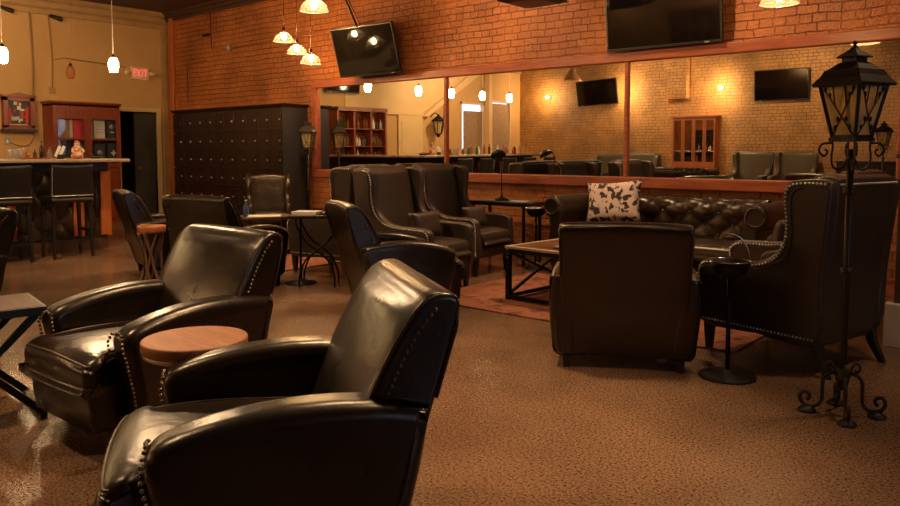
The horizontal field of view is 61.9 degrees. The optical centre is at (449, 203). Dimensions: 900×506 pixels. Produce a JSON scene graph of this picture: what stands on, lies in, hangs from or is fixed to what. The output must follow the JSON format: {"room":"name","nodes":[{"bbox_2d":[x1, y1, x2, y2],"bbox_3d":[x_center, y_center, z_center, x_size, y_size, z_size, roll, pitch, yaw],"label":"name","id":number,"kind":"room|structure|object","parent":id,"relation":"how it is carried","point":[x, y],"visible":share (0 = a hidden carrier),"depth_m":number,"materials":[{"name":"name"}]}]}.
{"room":"bar","nodes":[
{"label":"bar","id":0,"kind":"room"},
{"bbox_2d":[0,9,163,212],"bbox_3d":[-9.960,-1.446,10.647,0.150,4.100,12.600,3,5,40],"label":"wall","id":1,"kind":"structure","parent":0,"point":[91,41],"depth_m":13.94,"materials":[{"name":"paint"}]},
{"bbox_2d":[4,138,9,144],"bbox_3d":[-7.755,-1.089,13.135,0.019,0.130,0.090,3,5,40],"label":"light switch","id":2,"kind":"object","parent":1,"relation":"attached to","point":[6,140],"visible":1,"depth_m":13.13,"materials":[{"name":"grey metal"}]},
{"bbox_2d":[1,5,13,12],"bbox_3d":[-7.657,-3.356,12.980,0.224,0.139,0.122,-1,4,-11],"label":"security camera","id":3,"kind":"object","parent":1,"relation":"attached to","point":[5,8],"visible":0.92,"depth_m":12.93,"materials":[{"name":"black plastic"}]},
{"bbox_2d":[0,92,37,132],"bbox_3d":[-7.588,-1.602,13.194,0.150,0.695,0.560,3,5,40],"label":"case","id":4,"kind":"object","parent":1,"relation":"attached to","point":[17,109],"visible":1,"depth_m":13.18,"materials":[{"name":"brown wood"}]},
{"bbox_2d":[8,100,29,125],"bbox_3d":[-7.626,-1.591,13.227,0.050,0.430,0.360,3,5,40],"label":"print","id":5,"kind":"object","parent":4,"relation":"attached to","point":[18,111],"depth_m":13.22,"materials":[{"name":"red paper"}]},
{"bbox_2d":[28,12,34,136],"bbox_3d":[-7.455,-2.300,13.387,0.031,2.221,0.051,3,5,40],"label":"vertical pipe","id":6,"kind":"object","parent":1,"relation":"attached to","point":[28,12],"visible":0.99,"depth_m":13.36,"materials":[{"name":"brown metal"}]},
{"bbox_2d":[49,87,55,93],"bbox_3d":[-7.242,-2.058,13.656,0.037,0.110,0.110,3,5,40],"label":"junction box","id":7,"kind":"object","parent":1,"relation":"attached to","point":[52,90],"visible":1,"depth_m":13.65,"materials":[{"name":"paint"}]},
{"bbox_2d":[49,14,62,21],"bbox_3d":[-7.132,-3.359,13.598,0.224,0.139,0.122,-1,4,-11],"label":"security camera","id":8,"kind":"object","parent":1,"relation":"attached to","point":[52,16],"visible":1,"depth_m":13.55,"materials":[{"name":"black plastic"}]},
{"bbox_2d":[0,0,166,29],"bbox_3d":[-9.807,-3.333,10.385,0.250,0.300,12.600,3,5,40],"label":"trim","id":9,"kind":"structure","parent":1,"relation":"attached to","point":[83,10],"depth_m":14.02,"materials":[{"name":"paint"}]},
{"bbox_2d":[48,15,125,86],"bbox_3d":[-6.802,-2.792,14.120,0.017,1.301,1.409,3,5,40],"label":"conduit pipe","id":10,"kind":"object","parent":1,"relation":"attached to","point":[48,15],"visible":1,"depth_m":13.64,"materials":[{"name":"brown metal"}]},
{"bbox_2d":[124,66,154,80],"bbox_3d":[-6.137,-2.572,14.850,0.118,0.250,0.607,3,5,40],"label":"exit sign","id":11,"kind":"object","parent":1,"relation":"attached to","point":[136,73],"visible":1,"depth_m":14.83,"materials":[{"name":"red"}]},
{"bbox_2d":[119,107,163,212],"bbox_3d":[-6.249,-0.805,15.029,0.165,2.210,0.940,3,5,40],"label":"trim","id":12,"kind":"structure","parent":1,"relation":"attached to","point":[134,109],"depth_m":15.27,"materials":[{"name":"paint"}]},
{"bbox_2d":[133,113,156,213],"bbox_3d":[-6.143,-0.773,15.145,0.098,2.090,0.430,3,5,40],"label":"door","id":13,"kind":"structure","parent":1,"relation":"in","point":[143,123],"depth_m":15.14,"materials":[{"name":"paint"}]},
{"bbox_2d":[160,25,169,195],"bbox_3d":[-5.818,-1.723,15.321,0.080,4.000,0.100,3,5,40],"label":"trim","id":14,"kind":"structure","parent":1,"relation":"attached to","point":[163,44],"depth_m":15.28,"materials":[{"name":"paint"}]},
{"bbox_2d":[120,111,147,193],"bbox_3d":[-7.326,-1.087,15.547,2.150,2.700,1.980,3,5,40],"label":"door frame","id":15,"kind":"structure","parent":0,"point":[126,118],"depth_m":16.52,"materials":[{"name":"paint"}]},
{"bbox_2d":[80,0,213,12],"bbox_3d":[-3.867,-3.179,5.321,21.860,0.100,13.200,3,5,40],"label":"ceiling","id":16,"kind":"structure","parent":0,"point":[161,6],"depth_m":14.02,"materials":[{"name":"black paint"}]},
{"bbox_2d":[0,1,8,63],"bbox_3d":[-6.020,-2.672,10.041,0.140,1.570,0.140,3,5,40],"label":"pendant","id":17,"kind":"object","parent":16,"relation":"hanging from","point":[4,57],"visible":1,"depth_m":10.05,"materials":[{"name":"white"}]},
{"bbox_2d":[66,5,74,78],"bbox_3d":[-6.226,-2.827,12.261,0.140,1.570,0.140,3,5,40],"label":"pendant","id":18,"kind":"object","parent":16,"relation":"hanging from","point":[70,71],"visible":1,"depth_m":12.26,"materials":[{"name":"orange glass"}]},
{"bbox_2d":[108,0,118,71],"bbox_3d":[-5.041,-2.752,11.187,0.140,1.570,0.140,3,5,40],"label":"pendant","id":19,"kind":"object","parent":16,"relation":"hanging from","point":[113,66],"visible":1,"depth_m":11.19,"materials":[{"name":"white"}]},
{"bbox_2d":[282,0,285,39],"bbox_3d":[-2.401,-2.923,10.803,0.310,1.175,0.310,3,5,40],"label":"glass pendant","id":20,"kind":"object","parent":16,"relation":"hanging from","point":[283,27],"visible":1,"depth_m":10.82,"materials":[{"name":"white glass"}]},
{"bbox_2d":[295,0,298,51],"bbox_3d":[-2.207,-2.834,10.775,0.300,1.350,0.300,3,5,40],"label":"glass pendant","id":21,"kind":"object","parent":16,"relation":"hanging from","point":[296,40],"visible":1,"depth_m":10.79,"materials":[{"name":"white glass"}]},
{"bbox_2d":[309,2,312,61],"bbox_3d":[-1.971,-2.737,10.580,0.310,1.515,0.310,3,5,40],"label":"glass pendant","id":22,"kind":"object","parent":16,"relation":"hanging from","point":[310,50],"visible":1,"depth_m":10.60,"materials":[{"name":"white glass"}]},
{"bbox_2d":[311,0,316,8],"bbox_3d":[-1.437,-2.670,7.890,0.310,1.275,0.310,3,5,40],"label":"glass pendant","id":23,"kind":"object","parent":16,"relation":"hanging from","point":[313,3],"visible":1,"depth_m":7.91,"materials":[{"name":"white glass"}]},
{"bbox_2d":[330,0,402,77],"bbox_3d":[-1.401,-2.624,10.667,1.220,1.537,0.813,3,5,37],"label":"television","id":24,"kind":"object","parent":16,"relation":"hanging from","point":[367,49],"visible":1,"depth_m":10.85,"materials":[{"name":"black plastic"}]},
{"bbox_2d":[497,0,566,8],"bbox_3d":[0.873,-2.714,7.915,0.540,1.190,0.540,3,5,40],"label":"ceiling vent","id":25,"kind":"object","parent":16,"relation":"in","point":[526,4],"visible":1,"depth_m":7.93,"materials":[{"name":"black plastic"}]},
{"bbox_2d":[0,222,899,505],"bbox_3d":[-3.867,1.011,5.614,21.860,0.100,13.200,3,5,40],"label":"floor","id":26,"kind":"structure","parent":0,"point":[508,424],"depth_m":3.74,"materials":[{"name":"carpet"}]},
{"bbox_2d":[0,207,17,294],"bbox_3d":[-3.801,0.511,5.340,0.896,0.936,1.071,3,5,35],"label":"chair","id":27,"kind":"object","parent":26,"relation":"on","point":[8,217],"visible":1,"depth_m":5.46,"materials":[{"name":"brown leather"}]},
{"bbox_2d":[0,165,33,262],"bbox_3d":[-5.365,0.130,9.035,0.504,1.179,0.505,4,5,43],"label":"bar stool","id":28,"kind":"object","parent":26,"relation":"on","point":[15,181],"visible":1,"depth_m":8.96,"materials":[{"name":"black leather"}]},
{"bbox_2d":[0,293,47,417],"bbox_3d":[-2.405,0.799,3.810,0.570,0.568,0.490,-3,5,-39],"label":"folding side table","id":29,"kind":"object","parent":26,"relation":"on","point":[22,304],"visible":0.92,"depth_m":3.77,"materials":[{"name":"black metal"},{"name":"grey stone"}]},
{"bbox_2d":[0,157,129,257],"bbox_3d":[-7.386,0.029,10.014,4.200,1.245,4.420,3,5,40],"label":"bar counter","id":30,"kind":"object","parent":26,"relation":"on","point":[66,213],"depth_m":9.98,"materials":[{"name":"brown paint"}]},
{"bbox_2d":[25,148,28,157],"bbox_3d":[-5.405,-0.635,9.578,0.050,0.140,0.049,3,5,40],"label":"bottle","id":31,"kind":"object","parent":30,"relation":"on","point":[26,151],"visible":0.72,"depth_m":9.56,"materials":[{"name":"orange glass"}]},
{"bbox_2d":[19,158,50,158],"bbox_3d":[-5.290,-0.571,9.563,0.100,0.015,0.340,3,5,40],"label":"tray","id":32,"kind":"object","parent":30,"relation":"on","point":[19,158],"visible":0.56,"depth_m":9.52,"materials":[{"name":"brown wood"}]},
{"bbox_2d":[39,141,43,157],"bbox_3d":[-5.279,-0.690,9.691,0.052,0.235,0.051,3,5,40],"label":"bottle","id":33,"kind":"object","parent":30,"relation":"on","point":[41,149],"visible":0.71,"depth_m":9.68,"materials":[{"name":"black glass"}]},
{"bbox_2d":[54,146,64,158],"bbox_3d":[-5.132,-0.672,9.866,0.050,0.175,0.147,3,5,40],"label":"card holder","id":34,"kind":"object","parent":30,"relation":"on","point":[60,155],"visible":1,"depth_m":9.85,"materials":[{"name":"white paper"}]},
{"bbox_2d":[0,157,129,162],"bbox_3d":[-7.386,-0.570,9.972,4.200,0.045,4.420,3,5,40],"label":"countertop","id":35,"kind":"structure","parent":30,"relation":"on","point":[2,159],"depth_m":9.67,"materials":[{"name":"beige stone"}]},
{"bbox_2d":[71,140,84,158],"bbox_3d":[-4.987,-0.719,10.032,0.156,0.245,0.181,3,5,40],"label":"figurine","id":36,"kind":"object","parent":30,"relation":"on","point":[76,150],"visible":1,"depth_m":9.99,"materials":[{"name":"beige ceramic"}]},
{"bbox_2d":[86,154,104,158],"bbox_3d":[-4.832,-0.639,10.221,0.240,0.060,0.240,3,5,40],"label":"serving dish","id":37,"kind":"object","parent":30,"relation":"on","point":[88,156],"visible":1,"depth_m":10.16,"materials":[{"name":"metal"}]},
{"bbox_2d":[86,156,104,158],"bbox_3d":[-4.832,-0.627,10.222,0.240,0.035,0.240,3,5,40],"label":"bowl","id":38,"kind":"object","parent":37,"relation":"on","point":[92,157],"depth_m":10.15,"materials":[{"name":"ceramic"}]},
{"bbox_2d":[39,164,94,259],"bbox_3d":[-4.891,0.092,9.589,0.504,1.179,0.505,4,5,43],"label":"bar stool","id":39,"kind":"object","parent":26,"relation":"on","point":[69,184],"visible":1,"depth_m":9.46,"materials":[{"name":"black leather"}]},
{"bbox_2d":[40,100,121,222],"bbox_3d":[-6.795,-0.743,13.919,0.494,2.240,1.260,3,5,40],"label":"display cabinet","id":40,"kind":"object","parent":26,"relation":"on","point":[52,110],"visible":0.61,"depth_m":13.74,"materials":[{"name":"brown wood"}]},
{"bbox_2d":[57,118,68,137],"bbox_3d":[-7.002,-1.359,13.553,0.120,0.360,0.160,3,5,40],"label":"box","id":41,"kind":"object","parent":40,"relation":"on","point":[63,131],"visible":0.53,"depth_m":13.50,"materials":[{"name":"cardboard"}]},
{"bbox_2d":[58,144,67,157],"bbox_3d":[-7.015,-0.879,13.571,0.120,0.400,0.160,3,5,40],"label":"box","id":42,"kind":"object","parent":40,"relation":"on","point":[65,152],"visible":0.38,"depth_m":13.55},
{"bbox_2d":[68,119,72,137],"bbox_3d":[-6.921,-1.365,13.648,0.120,0.360,0.060,3,5,40],"label":"box","id":43,"kind":"object","parent":40,"relation":"on","point":[70,123],"visible":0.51,"depth_m":13.61,"materials":[{"name":"beige cardboard"}]},
{"bbox_2d":[72,119,79,137],"bbox_3d":[-6.856,-1.381,13.723,0.120,0.380,0.120,3,5,40],"label":"box","id":44,"kind":"object","parent":40,"relation":"on","point":[76,122],"visible":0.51,"depth_m":13.68,"materials":[{"name":"red cardboard"}]},
{"bbox_2d":[80,119,83,137],"bbox_3d":[-6.784,-1.381,13.806,0.122,0.370,0.080,3,5,40],"label":"box","id":45,"kind":"object","parent":40,"relation":"on","point":[81,120],"visible":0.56,"depth_m":13.75,"materials":[{"name":"red paper"}]},
{"bbox_2d":[92,119,104,137],"bbox_3d":[-6.586,-1.403,14.037,0.122,0.380,0.200,3,5,40],"label":"box","id":46,"kind":"object","parent":40,"relation":"on","point":[98,126],"visible":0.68,"depth_m":13.98,"materials":[{"name":"white paper"}]},
{"bbox_2d":[92,144,105,157],"bbox_3d":[-6.585,-0.914,14.071,0.124,0.400,0.200,3,5,40],"label":"box","id":47,"kind":"object","parent":40,"relation":"on","point":[99,149],"visible":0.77,"depth_m":14.02,"materials":[{"name":"black cardboard"}]},
{"bbox_2d":[105,120,115,137],"bbox_3d":[-6.429,-1.410,14.219,0.124,0.370,0.220,3,5,40],"label":"box","id":48,"kind":"object","parent":40,"relation":"on","point":[110,125],"visible":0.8,"depth_m":14.15,"materials":[{"name":"black cardboard"}]},
{"bbox_2d":[105,143,116,162],"bbox_3d":[-6.423,-0.937,14.260,0.124,0.420,0.220,3,5,40],"label":"box","id":49,"kind":"object","parent":40,"relation":"on","point":[111,151],"visible":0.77,"depth_m":14.19,"materials":[{"name":"black paper"}]},
{"bbox_2d":[112,189,170,278],"bbox_3d":[-3.108,0.301,8.335,1.071,0.936,0.896,-3,5,-32],"label":"chair","id":50,"kind":"object","parent":26,"relation":"on","point":[131,209],"visible":0.41,"depth_m":7.88,"materials":[{"name":"brown leather"}]},
{"bbox_2d":[19,224,282,434],"bbox_3d":[-1.511,0.618,3.812,0.896,0.936,1.071,3,5,39],"label":"chair","id":51,"kind":"object","parent":26,"relation":"on","point":[88,370],"visible":0.78,"depth_m":3.70,"materials":[{"name":"brown leather"}]},
{"bbox_2d":[19,321,131,400],"bbox_3d":[-1.599,0.717,3.711,0.664,0.199,0.792,3,5,39],"label":"seat cushion","id":52,"kind":"object","parent":51,"relation":"on","point":[76,359],"depth_m":3.39,"materials":[{"name":"brown leather"}]},
{"bbox_2d":[137,224,165,279],"bbox_3d":[-2.997,0.525,7.550,0.300,0.612,0.292,3,5,40],"label":"table","id":53,"kind":"object","parent":26,"relation":"on","point":[145,229],"visible":0.82,"depth_m":7.47,"materials":[{"name":"brown wood"}]},
{"bbox_2d":[140,326,247,366],"bbox_3d":[-1.015,0.837,3.007,0.408,0.610,0.408,3,5,40],"label":"round side table","id":54,"kind":"object","parent":26,"relation":"on","point":[168,347],"visible":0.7,"depth_m":2.91,"materials":[{"name":"brown wood"}]},
{"bbox_2d":[162,195,289,283],"bbox_3d":[-2.190,0.358,7.529,0.896,0.936,1.071,2,4,25],"label":"chair","id":55,"kind":"object","parent":26,"relation":"on","point":[180,211],"visible":0.45,"depth_m":7.09,"materials":[{"name":"brown leather"}]},
{"bbox_2d":[170,103,308,225],"bbox_3d":[-3.825,-0.644,13.399,3.460,2.115,0.537,3,5,40],"label":"tall cabinet","id":56,"kind":"object","parent":26,"relation":"on","point":[214,148],"visible":0.72,"depth_m":12.94,"materials":[{"name":"brown wood"}]},
{"bbox_2d":[245,173,290,229],"bbox_3d":[-2.715,0.059,11.246,0.654,1.013,0.751,-1,4,-16],"label":"armchair","id":57,"kind":"object","parent":26,"relation":"on","point":[266,193],"visible":0.7,"depth_m":11.41,"materials":[{"name":"brown leather"}]},
{"bbox_2d":[253,211,286,223],"bbox_3d":[-2.695,0.203,11.185,0.466,0.174,0.603,-1,4,-16],"label":"seat cushion","id":58,"kind":"object","parent":57,"relation":"on","point":[272,221],"depth_m":10.93,"materials":[{"name":"brown leather"}]},
{"bbox_2d":[93,259,459,505],"bbox_3d":[-0.590,0.709,2.502,1.071,0.936,0.896,-1,4,-17],"label":"chair","id":59,"kind":"object","parent":26,"relation":"on","point":[341,418],"visible":1,"depth_m":2.19,"materials":[{"name":"brown leather"}]},
{"bbox_2d":[93,397,285,505],"bbox_3d":[-0.723,0.804,2.468,0.792,0.199,0.664,-1,4,-17],"label":"seat cushion","id":60,"kind":"object","parent":59,"relation":"on","point":[118,486],"depth_m":2.35,"materials":[{"name":"brown leather"}]},
{"bbox_2d":[298,118,317,209],"bbox_3d":[-2.262,-0.423,11.992,0.282,1.872,0.282,1,4,10],"label":"floor lamp","id":61,"kind":"object","parent":26,"relation":"on","point":[307,128],"visible":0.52,"depth_m":11.93,"materials":[{"name":"brown metal"}]},
{"bbox_2d":[285,214,338,287],"bbox_3d":[-1.363,0.464,7.592,0.640,0.715,0.459,0,4,-2],"label":"table","id":62,"kind":"object","parent":26,"relation":"on","point":[301,281],"visible":0.84,"depth_m":7.54,"materials":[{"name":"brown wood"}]},
{"bbox_2d":[291,210,322,214],"bbox_3d":[-1.438,0.092,7.557,0.260,0.030,0.200,1,4,12],"label":"newspaper","id":63,"kind":"object","parent":62,"relation":"on","point":[298,212],"visible":0.89,"depth_m":7.48,"materials":[{"name":"white paper"}]},
{"bbox_2d":[285,254,340,270],"bbox_3d":[-1.901,0.671,9.672,1.650,0.012,2.250,3,5,40],"label":"area rug","id":64,"kind":"object","parent":26,"relation":"on","point":[314,261],"visible":0.02,"depth_m":9.02,"materials":[{"name":"red carpet"}]},
{"bbox_2d":[240,213,290,227],"bbox_3d":[-2.385,0.407,9.772,0.700,0.500,0.500,-3,5,-35],"label":"wood table","id":65,"kind":"object","parent":64,"relation":"on","point":[283,217],"visible":0.34,"depth_m":9.55,"materials":[{"name":"brown wood"}]},
{"bbox_2d":[243,200,248,216],"bbox_3d":[-2.606,0.062,9.581,0.070,0.215,0.068,3,5,40],"label":"bottle","id":66,"kind":"object","parent":65,"relation":"on","point":[245,207],"visible":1,"depth_m":9.56,"materials":[{"name":"blue glass"}]},
{"bbox_2d":[248,214,280,216],"bbox_3d":[-2.403,0.160,9.703,0.420,0.004,0.300,-1,4,-11],"label":"newspaper","id":67,"kind":"object","parent":65,"relation":"on","point":[275,215],"visible":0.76,"depth_m":9.72,"materials":[{"name":"white paper"}]},
{"bbox_2d":[287,164,387,271],"bbox_3d":[-1.246,0.156,8.489,0.980,1.205,0.906,2,5,29],"label":"chair","id":68,"kind":"object","parent":26,"relation":"on","point":[340,178],"visible":0.33,"depth_m":8.13,"materials":[{"name":"brown leather"}]},
{"bbox_2d":[324,200,467,298],"bbox_3d":[-0.450,0.440,6.359,1.071,0.936,0.896,-2,4,-22],"label":"chair","id":69,"kind":"object","parent":26,"relation":"on","point":[360,247],"visible":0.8,"depth_m":6.01,"materials":[{"name":"brown leather"}]},
{"bbox_2d":[451,258,467,279],"bbox_3d":[-0.321,0.528,6.418,0.792,0.199,0.664,-2,4,-22],"label":"seat cushion","id":70,"kind":"object","parent":69,"relation":"on","point":[459,270],"depth_m":6.23,"materials":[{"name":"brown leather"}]},
{"bbox_2d":[352,165,474,285],"bbox_3d":[-0.337,0.231,7.417,0.980,1.205,0.906,3,5,33],"label":"chair","id":71,"kind":"object","parent":26,"relation":"on","point":[386,194],"visible":0.65,"depth_m":7.44,"materials":[{"name":"brown leather"}]},
{"bbox_2d":[407,210,440,235],"bbox_3d":[-0.249,0.208,7.340,0.170,0.264,0.460,3,5,35],"label":"lumbar pillow","id":72,"kind":"object","parent":71,"relation":"on","point":[429,220],"visible":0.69,"depth_m":7.26,"materials":[{"name":"brown leather"}]},
{"bbox_2d":[434,236,471,256],"bbox_3d":[-0.247,0.432,7.372,0.763,0.171,0.564,3,5,33],"label":"seat cushion","id":73,"kind":"object","parent":71,"relation":"on","point":[462,245],"depth_m":7.32,"materials":[{"name":"brown leather"}]},
{"bbox_2d":[395,163,431,166],"bbox_3d":[-0.774,0.097,9.334,0.980,1.205,0.906,3,5,33],"label":"table","id":74,"kind":"object","parent":26,"relation":"on","point":[404,164],"visible":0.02,"depth_m":8.87,"materials":[{"name":"brown wood"}]},
{"bbox_2d":[410,163,513,276],"bbox_3d":[0.141,0.155,8.492,0.980,1.205,0.906,3,5,35],"label":"chair","id":75,"kind":"object","parent":26,"relation":"on","point":[446,184],"visible":0.6,"depth_m":8.51,"materials":[{"name":"brown leather"}]},
{"bbox_2d":[461,205,486,225],"bbox_3d":[0.272,0.147,8.366,0.152,0.233,0.400,3,5,37],"label":"lumbar pillow","id":76,"kind":"object","parent":75,"relation":"on","point":[478,213],"visible":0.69,"depth_m":8.31,"materials":[{"name":"brown leather"}]},
{"bbox_2d":[480,226,511,245],"bbox_3d":[0.230,0.357,8.444,0.763,0.171,0.564,3,5,35],"label":"seat cushion","id":77,"kind":"object","parent":75,"relation":"on","point":[490,235],"depth_m":8.29,"materials":[{"name":"brown leather"}]},
{"bbox_2d":[470,199,543,265],"bbox_3d":[0.688,0.335,9.209,0.840,0.746,0.420,3,5,40],"label":"side table","id":78,"kind":"object","parent":26,"relation":"on","point":[489,202],"visible":0.56,"depth_m":8.99,"materials":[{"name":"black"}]},
{"bbox_2d":[491,149,508,200],"bbox_3d":[0.612,-0.353,9.212,0.196,0.624,0.288,-1,4,-20],"label":"desk lamp","id":79,"kind":"object","parent":78,"relation":"on","point":[496,154],"visible":1,"depth_m":9.17,"materials":[{"name":"metal"}]},
{"bbox_2d":[524,207,546,269],"bbox_3d":[0.985,0.399,8.604,0.260,0.704,0.260,3,5,40],"label":"ashtray","id":80,"kind":"object","parent":26,"relation":"on","point":[535,212],"visible":0.73,"depth_m":8.53,"materials":[{"name":"metal"}]},
{"bbox_2d":[525,207,544,216],"bbox_3d":[0.985,0.102,8.583,0.248,0.109,0.248,3,5,40],"label":"bowl","id":81,"kind":"object","parent":80,"relation":"on","point":[532,211],"depth_m":8.50,"materials":[{"name":"black metal"}]},
{"bbox_2d":[460,272,763,353],"bbox_3d":[1.398,0.882,6.651,2.900,0.012,1.880,3,5,40],"label":"area rug","id":82,"kind":"object","parent":26,"relation":"on","point":[487,296],"visible":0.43,"depth_m":6.55,"materials":[{"name":"red carpet"}]},
{"bbox_2d":[505,238,558,304],"bbox_3d":[1.216,0.624,6.775,1.045,0.486,1.007,4,6,44],"label":"coffee table","id":83,"kind":"object","parent":82,"relation":"on","point":[544,246],"visible":0.29,"depth_m":6.77,"materials":[{"name":"brown wood"}]},
{"bbox_2d":[549,222,701,373],"bbox_3d":[1.123,0.544,4.871,0.896,0.936,1.071,1,4,12],"label":"chair","id":84,"kind":"object","parent":26,"relation":"on","point":[616,288],"visible":1,"depth_m":4.45,"materials":[{"name":"brown leather"}]},
{"bbox_2d":[544,193,784,273],"bbox_3d":[2.205,0.371,7.843,2.410,0.865,0.937,3,5,40],"label":"sofa","id":85,"kind":"object","parent":26,"relation":"on","point":[711,219],"visible":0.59,"depth_m":7.71,"materials":[{"name":"brown leather"}]},
{"bbox_2d":[586,179,642,221],"bbox_3d":[1.767,-0.015,8.104,0.657,0.503,0.244,2,5,30],"label":"throw pillow","id":86,"kind":"object","parent":85,"relation":"on","point":[608,202],"visible":0.99,"depth_m":8.02,"materials":[{"name":"white fabric"}]},
{"bbox_2d":[694,238,736,260],"bbox_3d":[2.625,0.461,7.354,0.634,0.181,0.730,3,5,40],"label":"seat cushion","id":87,"kind":"object","parent":85,"relation":"on","point":[704,248],"depth_m":7.13,"materials":[{"name":"brown leather"}]},
{"bbox_2d":[698,233,756,384],"bbox_3d":[1.662,0.608,4.470,0.330,0.864,0.330,3,5,40],"label":"ashtray","id":88,"kind":"object","parent":26,"relation":"on","point":[729,268],"visible":1,"depth_m":4.45,"materials":[{"name":"metal"}]},
{"bbox_2d":[709,257,750,278],"bbox_3d":[1.662,0.391,4.455,0.238,0.109,0.238,3,5,40],"label":"bowl","id":89,"kind":"object","parent":88,"relation":"on","point":[729,268],"depth_m":4.39,"materials":[{"name":"black metal"}]},
{"bbox_2d":[698,174,899,379],"bbox_3d":[2.256,0.403,4.952,0.906,1.205,0.980,-3,5,-34],"label":"chair","id":90,"kind":"object","parent":26,"relation":"on","point":[793,294],"visible":0.83,"depth_m":4.57,"materials":[{"name":"brown leather"}]},
{"bbox_2d":[729,169,885,260],"bbox_3d":[2.852,0.327,6.043,0.906,1.205,0.980,-4,6,-44],"label":"chair","id":91,"kind":"object","parent":26,"relation":"on","point":[738,249],"visible":0.16,"depth_m":5.92,"materials":[{"name":"brown leather"}]},
{"bbox_2d":[771,220,784,240],"bbox_3d":[2.749,0.263,6.126,0.174,0.293,0.460,3,5,40],"label":"lumbar pillow","id":92,"kind":"object","parent":91,"relation":"on","point":[779,229],"visible":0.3,"depth_m":5.97,"materials":[{"name":"brown leather"}]},
{"bbox_2d":[797,40,896,427],"bbox_3d":[2.012,0.136,3.790,0.318,1.900,0.318,-2,4,-26],"label":"floor lamp","id":93,"kind":"object","parent":26,"relation":"on","point":[854,72],"visible":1,"depth_m":3.76,"materials":[{"name":"brown metal"}]},
{"bbox_2d":[823,89,845,134],"bbox_3d":[1.971,-0.469,3.828,0.173,0.244,0.048,-2,4,-26],"label":"grille","id":94,"kind":"object","parent":93,"relation":"attached to","point":[830,128],"depth_m":3.80,"materials":[{"name":"brown metal"}]},
{"bbox_2d":[823,85,854,134],"bbox_3d":[1.931,-0.461,3.708,0.049,0.244,0.173,-2,4,-26],"label":"grille","id":95,"kind":"object","parent":93,"relation":"attached to","point":[830,128],"depth_m":3.73,"materials":[{"name":"brown metal"}]},
{"bbox_2d":[852,87,881,134],"bbox_3d":[2.092,-0.466,3.788,0.049,0.244,0.173,-2,4,-26],"label":"grille","id":96,"kind":"object","parent":93,"relation":"attached to","point":[879,111],"depth_m":3.73,"materials":[{"name":"brown metal"}]},
{"bbox_2d":[857,85,885,134],"bbox_3d":[2.052,-0.458,3.668,0.173,0.244,0.048,-2,4,-26],"label":"grille","id":97,"kind":"object","parent":93,"relation":"attached to","point":[873,127],"depth_m":3.67,"materials":[{"name":"brown metal"}]},
{"bbox_2d":[883,154,899,347],"bbox_3d":[3.356,0.324,5.190,0.500,1.330,0.500,3,5,40],"label":"square post","id":98,"kind":"object","parent":26,"relation":"on","point":[891,326],"visible":0.92,"depth_m":5.16,"materials":[{"name":"brown paint"}]},
{"bbox_2d":[166,0,899,278],"bbox_3d":[1.385,-1.361,9.423,19.010,4.100,0.250,3,5,40],"label":"wall","id":99,"kind":"structure","parent":0,"point":[430,34],"depth_m":10.50,"materials":[{"name":"orange brick"}]},
{"bbox_2d":[168,18,178,194],"bbox_3d":[-5.565,-1.909,15.112,0.280,3.600,0.070,3,5,40],"label":"trim","id":100,"kind":"structure","parent":99,"relation":"attached to","point":[173,95],"depth_m":15.05,"materials":[{"name":"brown wood"}]},
{"bbox_2d":[187,60,206,102],"bbox_3d":[-4.908,-2.359,14.545,0.708,0.777,0.015,3,5,40],"label":"conduit","id":101,"kind":"object","parent":99,"relation":"attached to","point":[204,60],"visible":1,"depth_m":14.76,"materials":[{"name":"brown metal"}]},
{"bbox_2d":[162,0,267,21],"bbox_3d":[1.228,-3.321,9.140,18.660,0.150,0.175,3,5,40],"label":"trim","id":102,"kind":"structure","parent":99,"relation":"attached to","point":[216,5],"depth_m":14.09,"materials":[{"name":"brown wood"}]},
{"bbox_2d":[226,44,231,51],"bbox_3d":[-4.057,-2.857,13.759,0.090,0.140,0.057,3,5,40],"label":"box","id":103,"kind":"object","parent":99,"relation":"attached to","point":[229,49],"visible":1,"depth_m":13.73,"materials":[{"name":"grey metal"}]},
{"bbox_2d":[209,9,374,48],"bbox_3d":[-2.838,-3.159,12.715,4.462,0.792,0.023,3,5,40],"label":"conduit pipe","id":104,"kind":"object","parent":99,"relation":"attached to","point":[224,9],"visible":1,"depth_m":12.98,"materials":[{"name":"brown metal"}]},
{"bbox_2d":[310,205,549,226],"bbox_3d":[-0.107,0.184,10.628,5.900,0.050,0.020,3,5,40],"label":"trim","id":105,"kind":"structure","parent":99,"relation":"attached to","point":[311,206],"depth_m":9.73,"materials":[{"name":"orange paint"}]},
{"bbox_2d":[311,26,899,192],"bbox_3d":[0.986,-1.025,9.573,8.490,1.560,0.074,3,5,40],"label":"wall mirror","id":106,"kind":"object","parent":99,"relation":"attached to","point":[739,116],"visible":0.89,"depth_m":8.64,"materials":[{"name":"clear mirror"}]},
{"bbox_2d":[605,0,723,52],"bbox_3d":[2.323,-2.102,8.211,1.340,0.778,0.188,3,5,40],"label":"television","id":107,"kind":"object","parent":99,"relation":"attached to","point":[630,24],"visible":1,"depth_m":8.19,"materials":[{"name":"black plastic"}]},
{"bbox_2d":[514,242,894,295],"bbox_3d":[3.007,0.717,7.992,14.100,0.155,0.040,3,5,40],"label":"baseboard","id":108,"kind":"structure","parent":99,"relation":"attached to","point":[890,284],"depth_m":7.03,"materials":[{"name":"brown wood"}]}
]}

